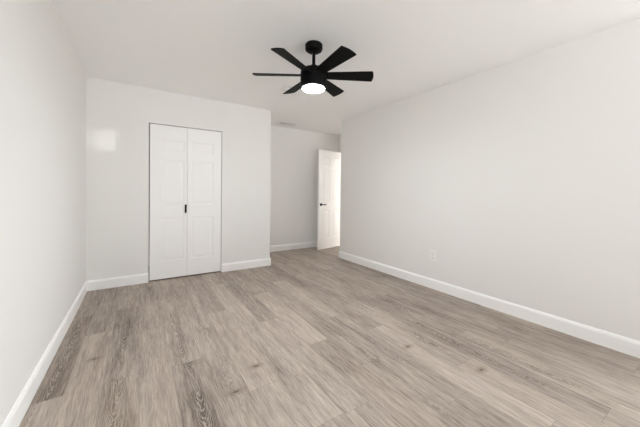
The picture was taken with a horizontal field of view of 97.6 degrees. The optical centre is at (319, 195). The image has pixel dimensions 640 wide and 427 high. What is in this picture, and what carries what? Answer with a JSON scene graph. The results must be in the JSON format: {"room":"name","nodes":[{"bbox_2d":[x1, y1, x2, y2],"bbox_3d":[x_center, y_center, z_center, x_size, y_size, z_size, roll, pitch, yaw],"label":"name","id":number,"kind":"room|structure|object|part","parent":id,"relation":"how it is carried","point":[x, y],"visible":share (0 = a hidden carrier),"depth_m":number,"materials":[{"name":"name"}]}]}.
{"room":"empty bedroom","nodes":[
{"label":"empty bedroom","id":0,"kind":"room"},
{"bbox_2d":[0,0,85,426],"bbox_3d":[-1.134,-0.083,0.718,0.120,2.440,7.880,0,1,-33],"label":"wall","id":1,"kind":"structure","parent":0,"point":[43,79],"depth_m":1.64,"materials":[{"name":"grey paint"}]},
{"bbox_2d":[1,281,86,426],"bbox_3d":[-0.843,1.086,0.385,0.014,0.118,6.727,0,1,-33],"label":"baseboard","id":2,"kind":"structure","parent":1,"relation":"attached to","point":[14,418],"depth_m":1.69,"materials":[{"name":"white paint"}]},
{"bbox_2d":[86,77,270,280],"bbox_3d":[-1.755,-0.129,3.850,2.243,2.440,0.120,0,1,-33],"label":"wall","id":3,"kind":"structure","parent":0,"point":[119,116],"depth_m":3.48,"materials":[{"name":"grey paint"}]},
{"bbox_2d":[87,273,148,290],"bbox_3d":[-2.411,1.031,3.368,0.596,0.118,0.014,0,1,-33],"label":"baseboard","id":4,"kind":"structure","parent":3,"relation":"attached to","point":[98,284],"depth_m":3.35,"materials":[{"name":"white paint"}]},
{"bbox_2d":[149,123,221,280],"bbox_3d":[-1.788,0.081,3.781,0.875,1.989,0.054,0,1,-33],"label":"door","id":5,"kind":"structure","parent":3,"relation":"in","point":[185,226],"depth_m":3.75,"materials":[{"name":"white paint"}]},
{"bbox_2d":[221,258,270,271],"bbox_3d":[-1.096,1.035,4.220,0.755,0.118,0.014,0,1,-33],"label":"baseboard","id":6,"kind":"structure","parent":3,"relation":"attached to","point":[225,267],"depth_m":4.20,"materials":[{"name":"white paint"}]},
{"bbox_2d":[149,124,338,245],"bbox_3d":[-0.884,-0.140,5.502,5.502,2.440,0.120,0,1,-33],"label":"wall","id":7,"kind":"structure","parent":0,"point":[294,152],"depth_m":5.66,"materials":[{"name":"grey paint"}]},
{"bbox_2d":[270,241,316,251],"bbox_3d":[-0.442,1.023,5.731,1.985,0.118,0.014,0,1,-33],"label":"baseboard","id":8,"kind":"structure","parent":7,"relation":"attached to","point":[274,248],"depth_m":5.66,"materials":[{"name":"white paint"}]},
{"bbox_2d":[317,149,340,249],"bbox_3d":[0.224,0.074,5.846,0.131,2.004,0.753,1,1,44],"label":"door","id":9,"kind":"structure","parent":7,"relation":"in","point":[329,162],"depth_m":5.78,"materials":[{"name":"white paint"}]},
{"bbox_2d":[19,246,639,426],"bbox_3d":[1.211,1.185,2.262,5.742,0.080,7.880,0,1,-33],"label":"floor","id":10,"kind":"structure","parent":0,"point":[311,337],"depth_m":1.92,"materials":[{"name":"grey wood"}]},
{"bbox_2d":[338,135,340,152],"bbox_3d":[0.736,-0.126,5.854,0.120,2.440,1.050,0,1,-33],"label":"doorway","id":11,"kind":"structure","parent":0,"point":[339,138],"depth_m":6.22,"materials":[{"name":"grey paint"}]},
{"bbox_2d":[51,0,639,134],"bbox_3d":[1.239,-1.355,2.230,5.742,0.120,7.880,0,1,-33],"label":"ceiling","id":12,"kind":"structure","parent":0,"point":[208,49],"depth_m":2.35,"materials":[{"name":"paint"}]},
{"bbox_2d":[276,122,296,125],"bbox_3d":[-0.626,-1.347,5.258,0.340,0.014,0.170,0,1,-33],"label":"ceiling vent","id":13,"kind":"object","parent":12,"relation":"in","point":[281,123],"visible":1,"depth_m":5.24,"materials":[{"name":"grey metal"}]},
{"bbox_2d":[282,86,291,91],"bbox_3d":[-0.399,-1.308,3.445,0.140,0.041,0.140,0,1,-33],"label":"smoke detector","id":14,"kind":"object","parent":12,"relation":"attached to","point":[284,88],"visible":0.55,"depth_m":3.39,"materials":[{"name":"white plastic"}]},
{"bbox_2d":[252,40,373,96],"bbox_3d":[-0.055,-1.113,2.428,0.948,0.399,1.044,0,1,-33],"label":"ceiling fan","id":15,"kind":"object","parent":12,"relation":"hanging from","point":[313,77],"visible":1,"depth_m":2.36,"materials":[{"name":"black metal"}]},
{"bbox_3d":[-0.364,-1.048,2.424,0.427,0.040,0.127,1,1,-1],"label":"blade","id":16,"kind":"part","parent":15,"relation":"part of","materials":[{"name":"black wood"}]},
{"bbox_3d":[-0.206,-1.042,2.159,0.127,0.040,0.427,1,1,29],"label":"blade","id":17,"kind":"part","parent":15,"relation":"part of","materials":[{"name":"black wood"}]},
{"bbox_3d":[-0.214,-1.049,2.693,0.127,0.040,0.427,0,1,-31],"label":"blade","id":18,"kind":"part","parent":15,"relation":"part of","materials":[{"name":"black wood"}]},
{"bbox_3d":[0.094,-1.046,2.698,0.127,0.040,0.427,1,1,29],"label":"blade","id":19,"kind":"part","parent":15,"relation":"part of","materials":[{"name":"black wood"}]},
{"bbox_3d":[0.103,-1.039,2.164,0.127,0.040,0.427,0,1,-31],"label":"blade","id":20,"kind":"part","parent":15,"relation":"part of","materials":[{"name":"black wood"}]},
{"bbox_3d":[0.252,-1.041,2.434,0.427,0.040,0.127,1,1,-1],"label":"blade","id":21,"kind":"part","parent":15,"relation":"part of","materials":[{"name":"black wood"}]},
{"bbox_2d":[340,18,639,340],"bbox_3d":[2.238,-0.063,2.205,0.120,2.440,6.710,0,1,-33],"label":"wall","id":22,"kind":"structure","parent":0,"point":[521,176],"depth_m":2.64,"materials":[{"name":"grey paint"}]},
{"bbox_2d":[430,250,435,261],"bbox_3d":[1.375,0.730,3.415,0.009,0.136,0.088,0,1,-33],"label":"wall outlet","id":23,"kind":"object","parent":22,"relation":"attached to","point":[432,252],"visible":1,"depth_m":3.40,"materials":[{"name":"white plastic"}]},
{"bbox_2d":[339,251,639,357],"bbox_3d":[1.366,1.073,3.423,0.014,0.118,3.784,0,1,-33],"label":"baseboard","id":24,"kind":"structure","parent":22,"relation":"attached to","point":[613,341],"depth_m":2.62,"materials":[{"name":"white paint"}]}
]}

